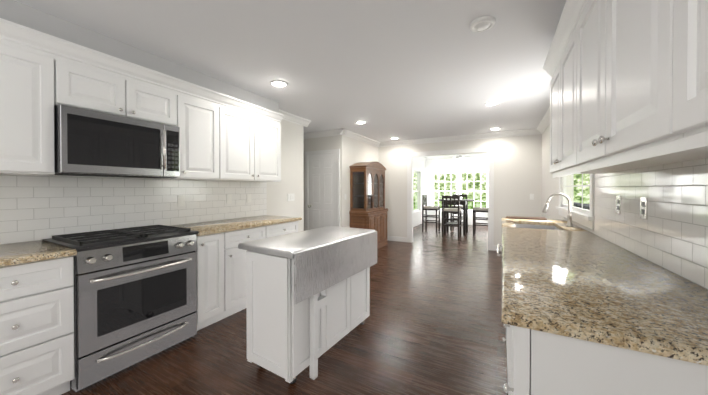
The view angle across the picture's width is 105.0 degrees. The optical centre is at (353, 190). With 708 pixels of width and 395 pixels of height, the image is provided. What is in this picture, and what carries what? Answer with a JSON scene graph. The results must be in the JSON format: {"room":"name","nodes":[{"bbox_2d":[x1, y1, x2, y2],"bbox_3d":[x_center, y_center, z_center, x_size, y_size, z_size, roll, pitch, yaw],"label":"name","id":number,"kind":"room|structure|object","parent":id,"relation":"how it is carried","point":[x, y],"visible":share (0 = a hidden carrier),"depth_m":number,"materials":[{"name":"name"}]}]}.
{"room":"kitchen","nodes":[
{"label":"kitchen","id":0,"kind":"room"},
{"bbox_2d":[0,0,278,112],"bbox_3d":[-1.875,-1.097,2.425,0.310,0.175,3.010,0,0,29],"label":"crown molding","id":1,"kind":"structure","parent":0,"point":[14,11],"depth_m":2.12,"materials":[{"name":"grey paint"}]},
{"bbox_2d":[61,222,507,394],"bbox_3d":[0.487,1.282,4.989,5.590,0.050,12.140,0,0,29],"label":"floor","id":2,"kind":"structure","parent":0,"point":[432,324],"depth_m":2.23,"materials":[{"name":"brown wood"}]},
{"bbox_2d":[0,251,76,394],"bbox_3d":[-2.127,0.839,1.632,0.624,0.885,0.481,0,0,29],"label":"base cabinet","id":3,"kind":"object","parent":2,"relation":"on","point":[37,317],"depth_m":1.56,"materials":[{"name":"white wood"}]},
{"bbox_2d":[0,240,75,266],"bbox_3d":[-2.234,0.381,1.395,0.645,0.035,0.997,0,0,29],"label":"countertop","id":4,"kind":"structure","parent":3,"relation":"on","point":[11,254],"depth_m":1.62,"materials":[{"name":"beige stone"}]},
{"bbox_2d":[42,225,198,391],"bbox_3d":[-1.786,0.794,2.159,0.693,0.937,0.774,0,0,29],"label":"range","id":5,"kind":"object","parent":2,"relation":"on","point":[135,295],"visible":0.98,"depth_m":1.94,"materials":[{"name":"silver metal"}]},
{"bbox_2d":[196,231,227,330],"bbox_3d":[-1.579,0.832,2.641,0.624,0.885,0.274,0,0,29],"label":"base cabinet","id":6,"kind":"object","parent":2,"relation":"on","point":[212,252],"depth_m":2.51,"materials":[{"name":"white wood"}]},
{"bbox_2d":[172,215,299,234],"bbox_3d":[-1.299,0.368,3.116,0.645,0.035,1.385,0,0,29],"label":"countertop","id":7,"kind":"structure","parent":6,"relation":"on","point":[214,228],"depth_m":2.93,"materials":[{"name":"beige stone"}]},
{"bbox_2d":[228,227,267,315],"bbox_3d":[-1.390,0.829,2.990,0.624,0.885,0.520,0,0,29],"label":"base cabinet","id":8,"kind":"object","parent":2,"relation":"on","point":[236,257],"depth_m":2.76,"materials":[{"name":"white wood"}]},
{"bbox_2d":[268,219,299,237],"bbox_3d":[-1.132,0.826,3.464,0.624,0.885,0.560,0,0,29],"label":"base cabinet","id":9,"kind":"object","parent":2,"relation":"on","point":[277,229],"depth_m":3.30,"materials":[{"name":"white wood"}]},
{"bbox_2d":[238,226,376,383],"bbox_3d":[-0.302,0.824,2.268,0.558,0.905,1.100,0,0,32],"label":"island cart","id":10,"kind":"object","parent":2,"relation":"on","point":[307,298],"visible":1,"depth_m":1.87,"materials":[{"name":"white wood"}]},
{"bbox_2d":[349,162,387,248],"bbox_3d":[0.365,0.307,5.987,0.465,1.885,1.090,0,0,29],"label":"hutch","id":11,"kind":"object","parent":2,"relation":"on","point":[368,210],"visible":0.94,"depth_m":5.64,"materials":[{"name":"brown wood"}]},
{"bbox_2d":[422,194,439,232],"bbox_3d":[2.347,0.673,8.242,0.450,1.120,0.440,0,0,29],"label":"bar chair","id":12,"kind":"object","parent":2,"relation":"on","point":[426,207],"visible":1,"depth_m":8.15,"materials":[{"name":"grey wood"}]},
{"bbox_2d":[442,195,461,238],"bbox_3d":[2.626,0.680,7.300,0.440,1.120,0.450,0,0,29],"label":"bar chair","id":13,"kind":"object","parent":2,"relation":"on","point":[450,209],"visible":1,"depth_m":7.17,"materials":[{"name":"grey wood"}]},
{"bbox_2d":[437,199,474,235],"bbox_3d":[2.958,0.742,7.911,1.030,0.987,1.030,0,0,29],"label":"pub table","id":14,"kind":"object","parent":2,"relation":"on","point":[464,202],"visible":0.83,"depth_m":7.73,"materials":[{"name":"grey wood"}]},
{"bbox_2d":[450,194,466,230],"bbox_3d":[3.289,0.671,8.521,0.440,1.120,0.450,0,0,29],"label":"bar chair","id":15,"kind":"object","parent":2,"relation":"on","point":[452,216],"visible":0.23,"depth_m":8.63,"materials":[{"name":"grey wood"}]},
{"bbox_2d":[472,207,487,235],"bbox_3d":[3.569,0.678,7.579,0.450,1.120,0.440,0,0,29],"label":"bar chair","id":16,"kind":"object","parent":2,"relation":"on","point":[478,209],"visible":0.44,"depth_m":7.48,"materials":[{"name":"grey wood"}]},
{"bbox_2d":[505,321,707,394],"bbox_3d":[0.882,0.845,0.885,0.650,0.885,0.490,0,0,29],"label":"base cabinet","id":17,"kind":"object","parent":2,"relation":"on","point":[540,360],"depth_m":0.74,"materials":[{"name":"white painted wood"}]},
{"bbox_2d":[501,217,707,360],"bbox_3d":[1.510,0.376,2.077,0.672,0.035,3.210,0,0,29],"label":"countertop","id":18,"kind":"structure","parent":17,"relation":"on","point":[571,279],"depth_m":0.98,"materials":[{"name":"beige stone"}]},
{"bbox_2d":[506,216,546,219],"bbox_3d":[2.147,0.337,3.404,0.425,0.021,0.160,0,0,29],"label":"cutting board","id":19,"kind":"object","parent":18,"relation":"on","point":[525,217],"visible":1,"depth_m":3.34,"materials":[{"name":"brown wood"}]},
{"bbox_2d":[513,221,556,228],"bbox_3d":[1.891,0.479,2.821,0.400,0.207,0.650,0,0,29],"label":"sink","id":20,"kind":"object","parent":18,"relation":"in","point":[520,224],"depth_m":3.10,"materials":[{"name":"silver metal"}]},
{"bbox_2d":[542,193,572,226],"bbox_3d":[2.027,0.187,2.701,0.251,0.334,0.131,0,0,29],"label":"faucet","id":21,"kind":"object","parent":18,"relation":"on","point":[569,218],"visible":1,"depth_m":2.69,"materials":[{"name":"silver metal"}]},
{"bbox_2d":[267,120,303,231],"bbox_3d":[-2.133,0.046,2.409,0.120,2.460,5.120,0,0,29],"label":"wall","id":22,"kind":"structure","parent":0,"point":[292,162],"depth_m":4.34,"materials":[{"name":"white paint"}]},
{"bbox_2d":[0,18,59,175],"bbox_3d":[-2.353,-0.555,1.490,0.354,0.896,0.904,0,0,29],"label":"upper cabinet","id":23,"kind":"object","parent":22,"relation":"attached to","point":[29,58],"depth_m":1.70,"materials":[{"name":"white wood"}]},
{"bbox_2d":[60,38,179,126],"bbox_3d":[-1.952,-0.795,2.226,0.354,0.427,0.770,0,0,29],"label":"upper cabinet","id":24,"kind":"object","parent":22,"relation":"attached to","point":[90,79],"depth_m":2.08,"materials":[{"name":"white wood"}]},
{"bbox_2d":[54,104,179,177],"bbox_3d":[-1.909,-0.347,2.205,0.452,0.457,0.760,0,0,29],"label":"microwave","id":25,"kind":"object","parent":24,"relation":"attached to","point":[93,143],"visible":0.96,"depth_m":2.03,"materials":[{"name":"silver metal"}]},
{"bbox_2d":[0,174,266,244],"bbox_3d":[-2.247,0.148,2.062,0.010,0.540,4.160,0,0,29],"label":"backsplash","id":26,"kind":"structure","parent":22,"relation":"attached to","point":[35,207],"depth_m":2.32,"materials":[{"name":"tile"}]},
{"bbox_2d":[178,195,184,205],"bbox_3d":[-1.810,0.103,2.848,0.007,0.115,0.070,0,0,29],"label":"outlet","id":27,"kind":"object","parent":26,"relation":"attached to","point":[181,200],"depth_m":2.85,"materials":[{"name":"white plastic"}]},
{"bbox_2d":[247,194,250,202],"bbox_3d":[-1.395,0.097,3.613,0.007,0.115,0.070,0,0,29],"label":"outlet","id":28,"kind":"object","parent":26,"relation":"attached to","point":[248,195],"depth_m":3.60,"materials":[{"name":"white plastic"}]},
{"bbox_2d":[157,79,223,180],"bbox_3d":[-1.667,-0.564,2.754,0.354,0.896,0.423,0,0,29],"label":"upper cabinet","id":29,"kind":"object","parent":22,"relation":"attached to","point":[201,148],"depth_m":2.67,"materials":[{"name":"white wood"}]},
{"bbox_2d":[220,94,283,181],"bbox_3d":[-1.349,-0.569,3.339,0.354,0.896,0.909,0,0,29],"label":"upper cabinet","id":30,"kind":"object","parent":22,"relation":"attached to","point":[223,137],"depth_m":3.20,"materials":[{"name":"white wood"}]},
{"bbox_2d":[287,194,294,200],"bbox_3d":[-1.007,0.102,4.347,0.008,0.115,0.162,0,0,29],"label":"light switch","id":31,"kind":"object","parent":22,"relation":"attached to","point":[290,197],"visible":1,"depth_m":4.33,"materials":[{"name":"white plastic"}]},
{"bbox_2d":[279,109,310,126],"bbox_3d":[-1.989,-1.135,2.443,0.092,0.100,5.092,0,0,29],"label":"crown molding","id":32,"kind":"structure","parent":22,"relation":"attached to","point":[287,116],"depth_m":4.36,"materials":[{"name":"white wood"}]},
{"bbox_2d":[15,0,565,157],"bbox_3d":[0.487,-1.228,4.971,5.590,0.050,12.140,0,0,29],"label":"ceiling","id":33,"kind":"structure","parent":0,"point":[387,70],"depth_m":2.33,"materials":[{"name":"white paint"}]},
{"bbox_2d":[270,80,287,86],"bbox_3d":[-0.832,-1.184,3.013,0.196,0.010,0.196,0,0,29],"label":"recessed light","id":34,"kind":"object","parent":33,"relation":"in","point":[276,83],"visible":1,"depth_m":2.99,"materials":[{"name":"white"}]},
{"bbox_2d":[439,154,474,162],"bbox_3d":[3.100,-1.022,7.944,1.255,0.405,1.204,0,0,29],"label":"ceiling fan","id":35,"kind":"object","parent":33,"relation":"hanging from","point":[459,158],"visible":0.77,"depth_m":7.81,"materials":[{"name":"white"}]},
{"bbox_2d":[470,16,494,31],"bbox_3d":[0.902,-1.165,1.912,0.164,0.032,0.164,0,0,29],"label":"smoke detector","id":36,"kind":"object","parent":33,"relation":"attached to","point":[482,23],"visible":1,"depth_m":1.88,"materials":[{"name":"white plastic"}]},
{"bbox_2d":[484,101,500,105],"bbox_3d":[1.885,-1.189,3.700,0.196,0.010,0.196,0,0,29],"label":"recessed light","id":37,"kind":"object","parent":33,"relation":"in","point":[491,103],"visible":1,"depth_m":3.69,"materials":[{"name":"white"}]},
{"bbox_2d":[304,135,344,230],"bbox_3d":[-1.009,0.020,5.861,1.820,2.460,0.120,0,0,29],"label":"wall","id":38,"kind":"structure","parent":0,"point":[325,143],"depth_m":5.44,"materials":[{"name":"white paint"}]},
{"bbox_2d":[305,149,339,230],"bbox_3d":[-0.676,0.210,5.564,0.860,2.085,0.086,0,0,29],"label":"door","id":39,"kind":"structure","parent":38,"relation":"attached to","point":[322,188],"depth_m":5.58,"materials":[{"name":"white wood"}]},
{"bbox_2d":[304,128,346,138],"bbox_3d":[-1.032,-1.159,5.744,1.942,0.100,0.092,0,0,29],"label":"crown molding","id":40,"kind":"structure","parent":38,"relation":"attached to","point":[343,131],"depth_m":5.49,"materials":[{"name":"white wood"}]},
{"bbox_2d":[345,136,377,226],"bbox_3d":[0.196,0.017,6.299,0.120,2.460,1.800,0,0,29],"label":"wall","id":41,"kind":"structure","parent":0,"point":[356,151],"depth_m":5.75,"materials":[{"name":"white paint"}]},
{"bbox_2d":[344,130,379,146],"bbox_3d":[0.213,-1.161,6.099,0.092,0.100,1.680,0,0,29],"label":"crown molding","id":42,"kind":"structure","parent":41,"relation":"attached to","point":[350,134],"depth_m":6.04,"materials":[{"name":"white wood"}]},
{"bbox_2d":[413,157,424,223],"bbox_3d":[1.748,-0.001,8.841,0.120,2.460,4.151,0,0,29],"label":"wall","id":43,"kind":"structure","parent":0,"point":[417,164],"depth_m":9.99,"materials":[{"name":"white paint"}]},
{"bbox_2d":[414,157,426,160],"bbox_3d":[1.812,-1.181,8.729,0.092,0.100,4.030,0,0,29],"label":"crown molding","id":44,"kind":"structure","parent":43,"relation":"attached to","point":[420,158],"depth_m":10.01,"materials":[{"name":"white wood"}]},
{"bbox_2d":[413,168,487,214],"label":"sunroom window","id":45,"kind":"structure","parent":43,"relation":"in","point":[458,181],"depth_m":9.92,"materials":[{"name":"white wood"}]},
{"bbox_2d":[425,158,487,222],"bbox_3d":[4.225,-0.008,9.788,3.330,2.460,0.120,0,0,29],"label":"wall","id":46,"kind":"structure","parent":0,"point":[425,167],"depth_m":10.08,"materials":[{"name":"white paint"}]},
{"bbox_2d":[427,155,487,160],"bbox_3d":[4.184,-1.188,9.682,3.150,0.100,0.092,0,0,29],"label":"crown molding","id":47,"kind":"structure","parent":46,"relation":"attached to","point":[482,156],"depth_m":9.77,"materials":[{"name":"white wood"}]},
{"bbox_2d":[428,220,487,224],"bbox_3d":[4.202,1.167,9.734,3.270,0.110,0.015,0,0,29],"label":"baseboard","id":48,"kind":"structure","parent":46,"relation":"attached to","point":[469,223],"depth_m":9.76,"materials":[{"name":"white wood"}]},
{"bbox_2d":[378,134,541,244],"bbox_3d":[2.170,0.018,6.183,3.460,2.460,0.120,0,0,29],"label":"wall","id":49,"kind":"structure","parent":0,"point":[517,171],"depth_m":5.65,"materials":[{"name":"white paint"}]},
{"bbox_2d":[387,236,406,241],"bbox_3d":[0.973,1.189,6.764,0.730,0.110,0.015,0,0,29],"label":"baseboard","id":50,"kind":"structure","parent":49,"relation":"attached to","point":[399,239],"depth_m":6.70,"materials":[{"name":"white wood"}]},
{"bbox_2d":[407,147,493,250],"bbox_3d":[2.144,0.163,6.198,1.860,2.170,0.160,0,0,29],"label":"door frame","id":51,"kind":"structure","parent":49,"relation":"attached to","point":[488,150],"depth_m":6.02,"materials":[{"name":"white wood"}]},
{"bbox_2d":[380,129,535,146],"bbox_3d":[2.067,-1.161,6.109,3.340,0.100,0.092,0,0,29],"label":"crown molding","id":52,"kind":"structure","parent":49,"relation":"attached to","point":[529,131],"depth_m":5.93,"materials":[{"name":"white wood"}]},
{"bbox_2d":[541,124,593,229],"bbox_3d":[1.865,0.050,1.871,0.120,2.460,7.990,0,0,29],"label":"wall","id":53,"kind":"structure","parent":0,"point":[550,184],"depth_m":4.44,"materials":[{"name":"white paint"}]},
{"bbox_2d":[536,107,549,134],"bbox_3d":[1.772,-1.131,1.912,0.092,0.100,7.750,0,0,29],"label":"crown molding","id":54,"kind":"structure","parent":53,"relation":"attached to","point":[540,129],"depth_m":4.64,"materials":[{"name":"white wood"}]},
{"bbox_2d":[556,174,594,228],"bbox_3d":[2.363,-0.303,2.923,0.092,1.240,1.550,0,0,29],"label":"window","id":55,"kind":"structure","parent":53,"relation":"in","point":[581,217],"depth_m":2.71,"materials":[{"name":"white wood"}]},
{"bbox_2d":[547,0,635,175],"bbox_3d":[1.522,-0.567,1.727,0.338,0.876,0.899,0,0,29],"label":"upper cabinet","id":56,"kind":"object","parent":53,"relation":"attached to","point":[559,66],"depth_m":1.75,"materials":[{"name":"white wood"}]},
{"bbox_2d":[564,158,707,288],"bbox_3d":[1.281,0.147,0.931,0.010,0.560,5.540,0,0,29],"label":"backsplash","id":57,"kind":"structure","parent":53,"relation":"attached to","point":[670,233],"depth_m":1.30,"materials":[{"name":"tile"}]},
{"bbox_2d":[616,196,620,213],"bbox_3d":[1.731,0.090,1.779,0.007,0.115,0.070,0,0,29],"label":"outlet","id":58,"kind":"object","parent":57,"relation":"attached to","point":[618,198],"depth_m":1.77,"materials":[{"name":"white plastic"}]},
{"bbox_2d":[640,197,647,218],"bbox_3d":[1.559,0.093,1.462,0.007,0.115,0.070,0,0,29],"label":"outlet","id":59,"kind":"object","parent":57,"relation":"attached to","point":[643,207],"depth_m":1.45,"materials":[{"name":"white plastic"}]},
{"bbox_2d":[571,0,707,167],"bbox_3d":[1.093,-0.561,0.937,0.338,0.876,0.900,0,0,29],"label":"upper cabinet","id":60,"kind":"object","parent":53,"relation":"attached to","point":[629,86],"depth_m":0.96,"materials":[{"name":"white wood"}]},
{"bbox_2d":[659,0,707,147],"bbox_3d":[0.663,-0.555,0.146,0.338,0.876,0.900,0,0,29],"label":"upper cabinet","id":61,"kind":"object","parent":53,"relation":"attached to","point":[683,24],"depth_m":0.59,"materials":[{"name":"white wood"}]},
{"label":"outside","id":62,"kind":"structure","parent":0,"visible":0},
{"bbox_3d":[5.616,1.303,3.171,5.100,0.055,13.000,0,0,29],"label":"ground","id":63,"kind":"structure","parent":62,"visible":0},
{"bbox_2d":[574,202,588,209],"bbox_3d":[5.000,0.774,6.119,0.900,0.950,2.560,0,0,29],"label":"sofa","id":64,"kind":"object","parent":63,"relation":"on","point":[579,205],"visible":0.15,"depth_m":5.86,"materials":[{"name":"grey"}]}
]}

